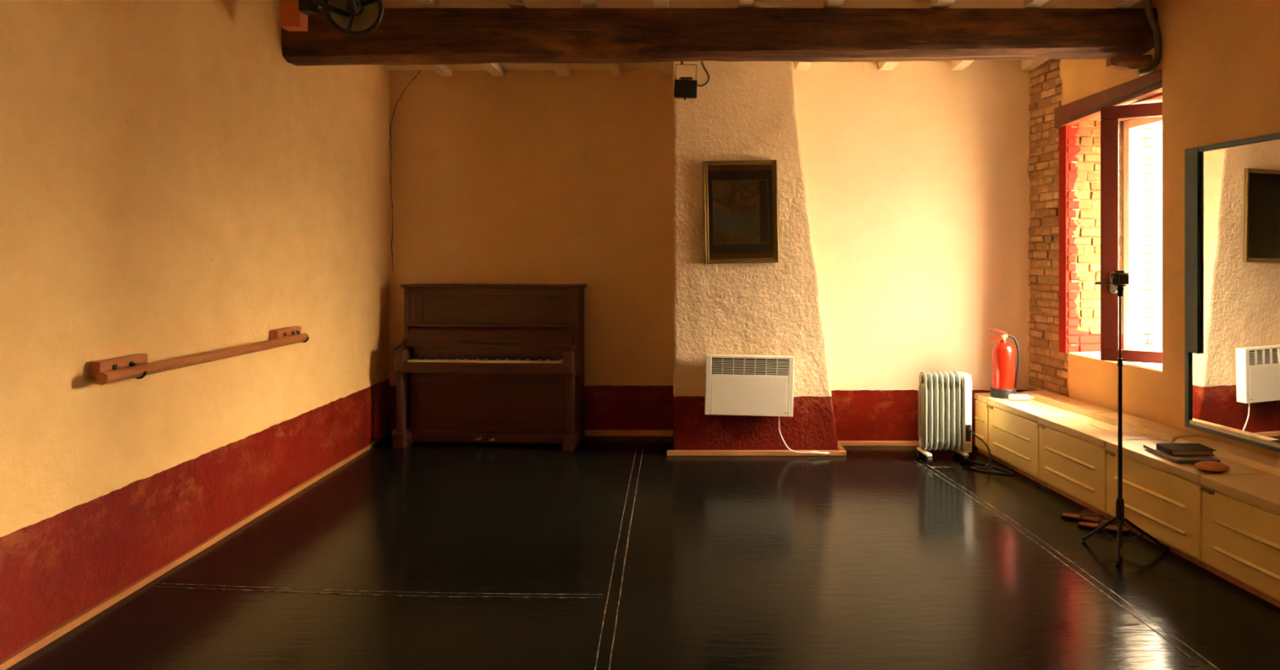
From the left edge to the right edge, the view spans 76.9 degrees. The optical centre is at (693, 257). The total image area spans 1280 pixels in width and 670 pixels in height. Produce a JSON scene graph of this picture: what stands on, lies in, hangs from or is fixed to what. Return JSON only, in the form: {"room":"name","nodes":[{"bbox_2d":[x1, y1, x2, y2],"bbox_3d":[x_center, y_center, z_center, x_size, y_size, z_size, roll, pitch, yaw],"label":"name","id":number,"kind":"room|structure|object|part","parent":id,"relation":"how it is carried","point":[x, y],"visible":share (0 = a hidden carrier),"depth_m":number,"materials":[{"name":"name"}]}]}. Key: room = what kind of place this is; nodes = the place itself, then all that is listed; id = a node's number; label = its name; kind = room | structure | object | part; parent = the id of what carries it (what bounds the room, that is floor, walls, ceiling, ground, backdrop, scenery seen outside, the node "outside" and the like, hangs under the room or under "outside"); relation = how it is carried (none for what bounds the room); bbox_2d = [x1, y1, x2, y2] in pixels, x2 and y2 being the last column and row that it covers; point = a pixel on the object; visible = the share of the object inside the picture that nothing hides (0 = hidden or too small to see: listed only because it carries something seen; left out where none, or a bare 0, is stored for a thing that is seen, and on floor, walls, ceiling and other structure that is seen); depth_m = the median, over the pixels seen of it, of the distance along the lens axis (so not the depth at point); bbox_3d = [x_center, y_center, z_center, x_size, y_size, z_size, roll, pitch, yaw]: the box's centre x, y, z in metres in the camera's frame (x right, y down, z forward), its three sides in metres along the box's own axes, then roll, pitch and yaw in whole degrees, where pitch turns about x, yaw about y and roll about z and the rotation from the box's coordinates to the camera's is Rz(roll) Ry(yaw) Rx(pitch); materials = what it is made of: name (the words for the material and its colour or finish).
{"room":"exercise studio","nodes":[
{"label":"exercise studio","id":0,"kind":"room"},
{"bbox_2d":[0,0,389,661],"bbox_3d":[-2.629,-0.100,2.775,0.302,3.200,8.150,0,0,0],"label":"wall","id":1,"kind":"structure","parent":0,"point":[173,185],"depth_m":3.83,"materials":[{"name":"paint"}]},
{"bbox_2d":[0,440,378,669],"bbox_3d":[-2.507,1.483,2.590,0.032,0.034,7.741,0,0,-1],"label":"baseboard","id":2,"kind":"structure","parent":1,"relation":"attached to","point":[84,616],"depth_m":3.72,"materials":[{"name":"brown wood"}]},
{"bbox_2d":[88,325,309,385],"bbox_3d":[-2.465,0.486,4.197,0.132,0.100,1.785,0,0,0],"label":"ballet barre","id":3,"kind":"object","parent":1,"relation":"attached to","point":[108,371],"visible":1,"depth_m":3.71,"materials":[{"name":"brown wood"}]},
{"bbox_2d":[388,70,674,435],"bbox_3d":[-1.310,-0.100,6.847,2.620,3.200,0.206,0,0,0],"label":"wall","id":4,"kind":"structure","parent":0,"point":[518,176],"depth_m":6.75,"materials":[{"name":"beige paint"}]},
{"bbox_2d":[391,430,673,436],"bbox_3d":[-1.345,1.475,6.732,2.350,0.050,0.024,0,0,0],"label":"baseboard","id":5,"kind":"structure","parent":4,"relation":"attached to","point":[587,433],"depth_m":6.72,"materials":[{"name":"brown wood"}]},
{"bbox_2d":[6,435,1279,669],"bbox_3d":[0.600,1.560,2.775,6.700,0.120,8.350,0,0,0],"label":"floor","id":6,"kind":"structure","parent":0,"point":[867,558],"depth_m":3.78,"materials":[{"name":"black plastic"}]},
{"bbox_2d":[156,583,603,598],"bbox_3d":[-1.421,1.499,3.596,2.045,0.002,0.066,0,0,3],"label":"trim","id":7,"kind":"structure","parent":6,"relation":"on","point":[162,585],"depth_m":3.58,"materials":[{"name":"black plastic"}]},
{"bbox_2d":[392,283,586,451],"bbox_3d":[-1.625,0.860,6.465,1.470,1.280,0.430,0,0,4],"label":"upright piano","id":8,"kind":"object","parent":6,"relation":"on","point":[473,362],"visible":1,"depth_m":6.42,"materials":[{"name":"brown wood"}]},
{"bbox_3d":[-2.313,1.150,6.355,0.060,0.500,0.055,0,0,4],"label":"leg","id":9,"kind":"part","parent":8,"relation":"part of","materials":[{"name":"brown wood"}]},
{"bbox_3d":[-2.320,0.873,6.516,0.036,1.255,0.405,0,0,4],"label":"panel","id":10,"kind":"part","parent":8,"relation":"part of","materials":[{"name":"brown wood"}]},
{"bbox_3d":[-1.627,1.153,6.429,1.310,0.495,0.022,0,0,4],"label":"knee panel","id":11,"kind":"part","parent":8,"relation":"part of","materials":[{"name":"brown wood"}]},
{"bbox_3d":[-1.630,0.661,6.389,0.497,0.022,0.022,0,0,4],"label":"fallboard handle","id":12,"kind":"part","parent":8,"relation":"part of","materials":[{"name":"brown wood"}]},
{"bbox_3d":[-1.628,1.440,6.422,1.310,0.080,0.045,0,0,4],"label":"rail","id":13,"kind":"part","parent":8,"relation":"part of","materials":[{"name":"brown wood"}]},
{"bbox_3d":[-1.623,0.397,6.493,1.360,0.297,0.036,0,0,4],"label":"panel","id":14,"kind":"part","parent":8,"relation":"part of","materials":[{"name":"brown wood"}]},
{"bbox_3d":[-1.619,0.233,6.552,1.470,0.025,0.255,0,0,4],"label":"lid","id":15,"kind":"part","parent":8,"relation":"part of","materials":[{"name":"brown wood"}]},
{"bbox_3d":[-0.959,1.150,6.260,0.060,0.500,0.055,0,0,4],"label":"leg","id":16,"kind":"part","parent":8,"relation":"part of","materials":[{"name":"brown wood"}]},
{"bbox_3d":[-0.929,0.873,6.418,0.036,1.255,0.405,0,0,4],"label":"panel","id":17,"kind":"part","parent":8,"relation":"part of","materials":[{"name":"brown wood"}]},
{"bbox_2d":[594,448,643,669],"bbox_3d":[-0.359,1.499,3.900,0.064,0.002,4.802,0,0,-2],"label":"trim","id":18,"kind":"structure","parent":6,"relation":"on","point":[603,660],"depth_m":3.74,"materials":[{"name":"black plastic"}]},
{"bbox_2d":[672,60,837,450],"bbox_3d":[0.472,-0.100,6.471,1.256,3.200,0.758,0,0,0],"label":"chimney breast","id":19,"kind":"object","parent":6,"relation":"on","point":[746,110],"visible":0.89,"depth_m":6.10,"materials":[{"name":"paint"}]},
{"bbox_2d":[702,157,778,263],"bbox_3d":[0.358,-0.353,6.076,0.558,0.797,0.032,-1,0,0],"label":"framed picture","id":20,"kind":"object","parent":19,"relation":"attached to","point":[740,204],"visible":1,"depth_m":6.08,"materials":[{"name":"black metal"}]},
{"bbox_2d":[712,180,759,244],"bbox_3d":[0.326,-0.342,6.075,0.350,0.474,0.001,-1,0,0],"label":"print","id":21,"kind":"object","parent":20,"relation":"attached to","point":[735,203],"depth_m":6.07},
{"bbox_2d":[704,354,829,455],"bbox_3d":[0.557,1.109,6.038,0.940,0.735,0.118,1,0,0],"label":"heater","id":22,"kind":"object","parent":19,"relation":"attached to","point":[748,385],"visible":1,"depth_m":5.98,"materials":[{"name":"white metal"}]},
{"bbox_2d":[711,358,787,375],"bbox_3d":[0.421,0.818,6.015,0.570,0.121,0.010,1,0,0],"label":"grille","id":23,"kind":"object","parent":22,"relation":"attached to","point":[717,363],"depth_m":6.01,"materials":[{"name":"white metal"}]},
{"bbox_3d":[0.763,1.332,6.034,0.251,0.287,0.017,0,0,2],"label":"power cord","id":24,"kind":"part","parent":22,"relation":"part of","materials":[{"name":"white plastic"}]},
{"bbox_2d":[931,466,992,467],"bbox_3d":[1.930,1.499,5.735,0.460,0.002,0.018,0,0,0],"label":"trim","id":25,"kind":"structure","parent":6,"relation":"on","point":[931,467],"depth_m":5.73,"materials":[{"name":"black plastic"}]},
{"bbox_2d":[916,371,1013,475],"bbox_3d":[1.938,1.173,5.793,0.513,0.655,0.564,0,0,-3],"label":"radiator","id":26,"kind":"object","parent":6,"relation":"on","point":[944,398],"visible":1,"depth_m":5.88,"materials":[{"name":"white metal"}]},
{"bbox_3d":[2.003,1.387,5.863,0.038,0.055,0.009,0,0,-3],"label":"rating plate","id":27,"kind":"part","parent":26,"relation":"part of","materials":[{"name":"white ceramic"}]},
{"bbox_3d":[2.059,1.373,5.719,0.196,0.254,0.449,0,0,-17],"label":"power cord","id":28,"kind":"part","parent":26,"relation":"part of","materials":[{"name":"black rubber"}]},
{"bbox_2d":[974,392,1021,457],"bbox_3d":[2.398,1.274,6.119,0.457,0.452,0.206,0,0,-6],"label":"base cabinet","id":29,"kind":"object","parent":6,"relation":"on","point":[981,417],"visible":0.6,"depth_m":6.09,"materials":[{"name":"yellow paint"}]},
{"bbox_3d":[2.192,1.278,6.095,0.016,0.353,0.200,0,0,-6],"label":"door","id":30,"kind":"part","parent":29,"relation":"part of","materials":[{"name":"yellow paint"}]},
{"bbox_3d":[2.401,1.069,6.119,0.450,0.043,0.206,0,0,-6],"label":"lid","id":31,"kind":"part","parent":29,"relation":"part of","materials":[{"name":"yellow paint"}]},
{"bbox_2d":[988,328,1020,399],"bbox_3d":[2.325,0.792,6.030,0.180,0.512,0.180,0,0,-42],"label":"fire extinguisher","id":32,"kind":"object","parent":29,"relation":"on","point":[1003,385],"visible":0.98,"depth_m":5.97,"materials":[{"name":"red paint"}]},
{"bbox_3d":[2.279,0.611,6.030,0.129,0.037,0.020,0,0,0],"label":"carry handle","id":33,"kind":"part","parent":32,"relation":"part of","materials":[{"name":"red paint"}]},
{"bbox_3d":[2.289,0.561,6.030,0.126,0.050,0.022,0,0,0],"label":"squeeze lever","id":34,"kind":"part","parent":32,"relation":"part of","materials":[{"name":"red paint"}]},
{"bbox_2d":[986,397,1082,484],"bbox_3d":[2.446,1.273,5.666,0.462,0.454,0.692,0,0,-6],"label":"base cabinet","id":35,"kind":"object","parent":6,"relation":"on","point":[1013,430],"visible":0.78,"depth_m":5.59,"materials":[{"name":"yellow paint"}]},
{"bbox_3d":[2.243,1.278,5.643,0.016,0.353,0.686,0,0,-6],"label":"door","id":36,"kind":"part","parent":35,"relation":"part of","materials":[{"name":"yellow paint"}]},
{"bbox_2d":[1008,394,1034,400],"bbox_3d":[2.398,1.025,5.869,0.176,0.045,0.045,0,0,6],"label":"bottle","id":37,"kind":"object","parent":35,"relation":"on","point":[1011,397],"visible":1,"depth_m":5.85,"materials":[{"name":"plastic"}]},
{"bbox_3d":[2.452,1.069,5.667,0.450,0.043,0.692,0,0,-6],"label":"lid","id":38,"kind":"part","parent":35,"relation":"part of","materials":[{"name":"yellow paint"}]},
{"bbox_2d":[1020,390,1116,417],"bbox_3d":[2.630,1.030,5.688,0.201,0.035,0.852,0,0,-8],"label":"board","id":39,"kind":"object","parent":35,"relation":"on","point":[1081,407],"visible":0.77,"depth_m":5.61,"materials":[{"name":"yellow paint"}]},
{"bbox_2d":[914,460,1219,669],"bbox_3d":[1.806,1.499,3.967,0.112,0.002,3.940,0,0,-4],"label":"tape","id":40,"kind":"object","parent":6,"relation":"on","point":[1197,658],"depth_m":3.70,"materials":[{"name":"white vinyl"}]},
{"bbox_2d":[1061,510,1110,524],"bbox_3d":[2.235,1.474,4.581,0.255,0.053,0.088,0,0,31],"label":"flip flop","id":41,"kind":"object","parent":6,"relation":"on","point":[1082,517],"visible":0.83,"depth_m":4.57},
{"bbox_2d":[1036,415,1160,519],"bbox_3d":[2.526,1.273,4.965,0.462,0.454,0.708,0,0,-6],"label":"base cabinet","id":42,"kind":"object","parent":6,"relation":"on","point":[1073,459],"visible":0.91,"depth_m":4.90,"materials":[{"name":"yellow paint"}]},
{"bbox_3d":[2.322,1.278,4.942,0.016,0.353,0.702,0,0,-6],"label":"door","id":43,"kind":"part","parent":42,"relation":"part of","materials":[{"name":"yellow paint"}]},
{"bbox_3d":[2.531,1.069,4.965,0.450,0.043,0.708,0,0,-6],"label":"lid","id":44,"kind":"part","parent":42,"relation":"part of","materials":[{"name":"yellow paint"}]},
{"bbox_2d":[1123,435,1148,439],"bbox_3d":[2.562,1.047,4.651,0.113,0.001,0.086,0,0,12],"label":"paper sheet","id":45,"kind":"object","parent":42,"relation":"on","point":[1126,437],"visible":1,"depth_m":4.65,"materials":[{"name":"white paper"}]},
{"bbox_2d":[1091,412,1198,442],"bbox_3d":[2.744,1.030,4.901,0.201,0.035,0.712,0,0,-8],"label":"board","id":46,"kind":"object","parent":42,"relation":"on","point":[1144,426],"visible":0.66,"depth_m":4.83,"materials":[{"name":"yellow paint"}]},
{"bbox_2d":[1077,518,1128,533],"bbox_3d":[2.260,1.474,4.434,0.255,0.053,0.088,0,0,26],"label":"flip flop","id":47,"kind":"object","parent":6,"relation":"on","point":[1110,528],"visible":0.66,"depth_m":4.42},
{"bbox_2d":[1080,284,1169,564],"bbox_3d":[2.237,0.819,4.083,0.378,1.358,0.340,0,0,0],"label":"tripod","id":48,"kind":"object","parent":6,"relation":"on","point":[1120,519],"visible":1,"depth_m":4.08,"materials":[{"name":"black metal"}]},
{"bbox_3d":[2.109,1.412,4.174,0.017,0.166,0.176,0,0,-37],"label":"leg","id":49,"kind":"part","parent":48,"relation":"part of","materials":[{"name":"black metal"}]},
{"bbox_3d":[2.117,1.412,3.998,0.017,0.166,0.181,0,0,31],"label":"leg","id":50,"kind":"part","parent":48,"relation":"part of","materials":[{"name":"black metal"}]},
{"bbox_2d":[1111,270,1128,291],"bbox_3d":[2.157,0.120,4.095,0.108,0.105,0.057,0,0,-20],"label":"compact camera","id":51,"kind":"object","parent":48,"relation":"on","point":[1118,277],"visible":1,"depth_m":4.07,"materials":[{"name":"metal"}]},
{"bbox_3d":[2.164,0.073,4.087,0.057,0.012,0.020,0,0,-20],"label":"plate","id":52,"kind":"part","parent":51,"relation":"part of","materials":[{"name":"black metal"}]},
{"bbox_3d":[2.304,1.412,4.093,0.230,0.167,0.017,0,0,-1],"label":"leg","id":53,"kind":"part","parent":48,"relation":"part of","materials":[{"name":"black metal"}]},
{"bbox_2d":[1104,440,1268,568],"bbox_3d":[2.607,1.273,4.245,0.462,0.454,0.728,0,0,-6],"label":"base cabinet","id":54,"kind":"object","parent":6,"relation":"on","point":[1162,497],"visible":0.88,"depth_m":4.13,"materials":[{"name":"yellow paint"}]},
{"bbox_3d":[2.403,1.278,4.222,0.016,0.353,0.722,0,0,-6],"label":"door","id":55,"kind":"part","parent":54,"relation":"part of","materials":[{"name":"yellow paint"}]},
{"bbox_2d":[1142,444,1220,462],"bbox_3d":[2.561,1.036,4.226,0.215,0.019,0.330,0,0,2],"label":"laptop","id":56,"kind":"object","parent":54,"relation":"on","point":[1178,459],"visible":0.63,"depth_m":4.12,"materials":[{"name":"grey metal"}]},
{"bbox_2d":[1155,443,1216,456],"bbox_3d":[2.588,1.011,4.224,0.225,0.029,0.154,0,0,3],"label":"notebook","id":57,"kind":"object","parent":56,"relation":"on","point":[1172,449],"visible":1,"depth_m":4.18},
{"bbox_3d":[2.613,1.069,4.246,0.450,0.043,0.728,0,0,-6],"label":"lid","id":58,"kind":"part","parent":54,"relation":"part of","materials":[{"name":"yellow paint"}]},
{"bbox_2d":[1194,461,1229,473],"bbox_3d":[2.535,1.026,3.930,0.156,0.043,0.120,0,0,0],"label":"pouch","id":59,"kind":"object","parent":54,"relation":"on","point":[1203,466],"visible":1,"depth_m":3.90,"materials":[{"name":"brown leather"}]},
{"bbox_2d":[1173,436,1279,476],"bbox_3d":[2.853,1.030,4.046,0.171,0.035,0.987,0,0,-8],"label":"board","id":60,"kind":"object","parent":54,"relation":"on","point":[1264,463],"visible":0.97,"depth_m":4.13,"materials":[{"name":"yellow paint"}]},
{"bbox_2d":[1199,473,1279,608],"bbox_3d":[2.689,1.273,3.517,0.462,0.454,0.726,0,0,-6],"label":"base cabinet","id":61,"kind":"object","parent":6,"relation":"on","point":[1241,513],"visible":1,"depth_m":3.62,"materials":[{"name":"yellow paint"}]},
{"bbox_3d":[2.695,1.069,3.518,0.450,0.043,0.726,0,0,-6],"label":"lid","id":62,"kind":"part","parent":61,"relation":"part of","materials":[{"name":"yellow paint"}]},
{"bbox_2d":[380,0,1141,76],"bbox_3d":[0.600,-1.645,2.775,6.700,0.310,8.350,0,0,0],"label":"ceiling","id":63,"kind":"structure","parent":0,"point":[495,69],"depth_m":6.36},
{"bbox_2d":[280,0,307,31],"bbox_3d":[-2.212,-1.442,4.450,0.112,0.353,0.096,0,0,0],"label":"post","id":64,"kind":"object","parent":63,"relation":"hanging from","point":[291,19],"visible":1,"depth_m":4.40,"materials":[{"name":"orange wood"}]},
{"bbox_2d":[298,0,383,35],"bbox_3d":[-1.937,-1.384,4.434,0.442,0.331,0.199,0,0,-16],"label":"lamp","id":65,"kind":"object","parent":63,"relation":"hanging from","point":[349,17],"visible":1,"depth_m":4.42,"materials":[{"name":"black metal"}]},
{"bbox_3d":[-1.845,-1.358,4.408,0.239,0.250,0.059,0,0,-16],"label":"spider arm","id":66,"kind":"part","parent":65,"relation":"part of","materials":[{"name":"black metal"}]},
{"bbox_2d":[280,8,1158,65],"bbox_3d":[0.163,-1.377,5.073,5.395,0.318,0.284,0,0,0],"label":"ceiling beam","id":67,"kind":"structure","parent":63,"relation":"attached to","point":[403,36],"depth_m":4.95,"materials":[{"name":"brown wood"}]},
{"bbox_2d":[673,60,710,100],"bbox_3d":[-0.008,-1.110,5.062,0.227,0.255,0.115,0,0,0],"label":"floodlight","id":68,"kind":"object","parent":67,"relation":"hanging from","point":[685,87],"visible":1,"depth_m":5.01,"materials":[{"name":"black metal"}]},
{"bbox_2d":[792,59,1030,444],"bbox_3d":[1.825,-0.100,6.617,2.550,3.200,0.406,0,0,0],"label":"wall","id":69,"kind":"structure","parent":0,"point":[917,181],"depth_m":6.42,"materials":[{"name":"beige paint"}]},
{"bbox_2d":[666,440,919,456],"bbox_3d":[0.890,1.482,6.236,2.180,0.036,0.352,0,0,0],"label":"baseboard","id":70,"kind":"structure","parent":69,"relation":"attached to","point":[841,451],"depth_m":6.06,"materials":[{"name":"brown wood"}]},
{"bbox_2d":[1027,0,1279,459],"bbox_3d":[3.529,-0.100,2.607,0.737,3.200,8.151,0,0,-8],"label":"wall","id":71,"kind":"structure","parent":0,"point":[1220,63],"depth_m":5.22,"materials":[{"name":"yellow paint"}]},
{"bbox_2d":[318,0,1152,8],"bbox_3d":[0.163,-1.581,5.077,5.395,0.079,0.185,0,0,0],"label":"ceiling","id":72,"kind":"structure","parent":71,"relation":"attached to","point":[387,3],"depth_m":4.99,"materials":[{"name":"brown wood"}]},
{"bbox_2d":[1054,68,1162,128],"bbox_3d":[2.788,-1.049,5.413,0.092,0.186,1.115,0,0,-8],"label":"trim","id":73,"kind":"structure","parent":71,"relation":"attached to","point":[1137,89],"depth_m":5.34,"materials":[{"name":"red wood"}]},
{"bbox_3d":[3.153,0.701,5.357,0.685,0.018,1.100,0,0,-8],"label":"sill","id":74,"kind":"part","parent":71,"relation":"part of","materials":[{"name":"white paint"}]},
{"bbox_2d":[1094,102,1162,364],"bbox_3d":[2.991,-0.154,5.262,0.733,1.692,1.218,0,0,-8],"label":"window","id":75,"kind":"structure","parent":71,"relation":"in","point":[1146,115],"depth_m":5.27,"materials":[{"name":"dark red paint"},{"name":"clear glass"}]},
{"bbox_3d":[2.692,0.169,5.229,0.140,0.022,0.043,0,0,29],"label":"handle lever","id":76,"kind":"part","parent":75,"relation":"part of","materials":[{"name":"black metal"}]},
{"bbox_3d":[2.736,0.165,5.233,0.042,0.146,0.008,0,0,29],"label":"handle plate","id":77,"kind":"part","parent":75,"relation":"part of","materials":[{"name":"metal"}]},
{"bbox_3d":[3.299,-0.154,5.306,0.110,1.692,1.218,0,0,-8],"label":"frame","id":78,"kind":"part","parent":75,"relation":"part of","materials":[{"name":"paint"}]},
{"bbox_2d":[1106,53,1152,71],"bbox_3d":[2.697,-1.202,4.986,0.245,0.108,0.118,0,0,0],"label":"wedge","id":79,"kind":"object","parent":71,"relation":"attached to","point":[1132,62],"visible":0.91,"depth_m":4.94,"materials":[{"name":"brown wood"}]},
{"bbox_2d":[1137,0,1161,75],"bbox_3d":[2.777,-1.359,4.888,0.134,0.504,0.046,0,0,8],"label":"pipe","id":80,"kind":"object","parent":71,"relation":"attached to","point":[1148,3],"visible":1,"depth_m":4.87,"materials":[{"name":"grey plastic"}]},
{"bbox_2d":[1184,132,1279,453],"bbox_3d":[2.904,0.176,4.244,0.034,1.601,0.800,0,0,-8],"label":"wall mirror","id":81,"kind":"object","parent":71,"relation":"attached to","point":[1232,188],"visible":1,"depth_m":4.31,"materials":[{"name":"clear mirror"}]}
]}

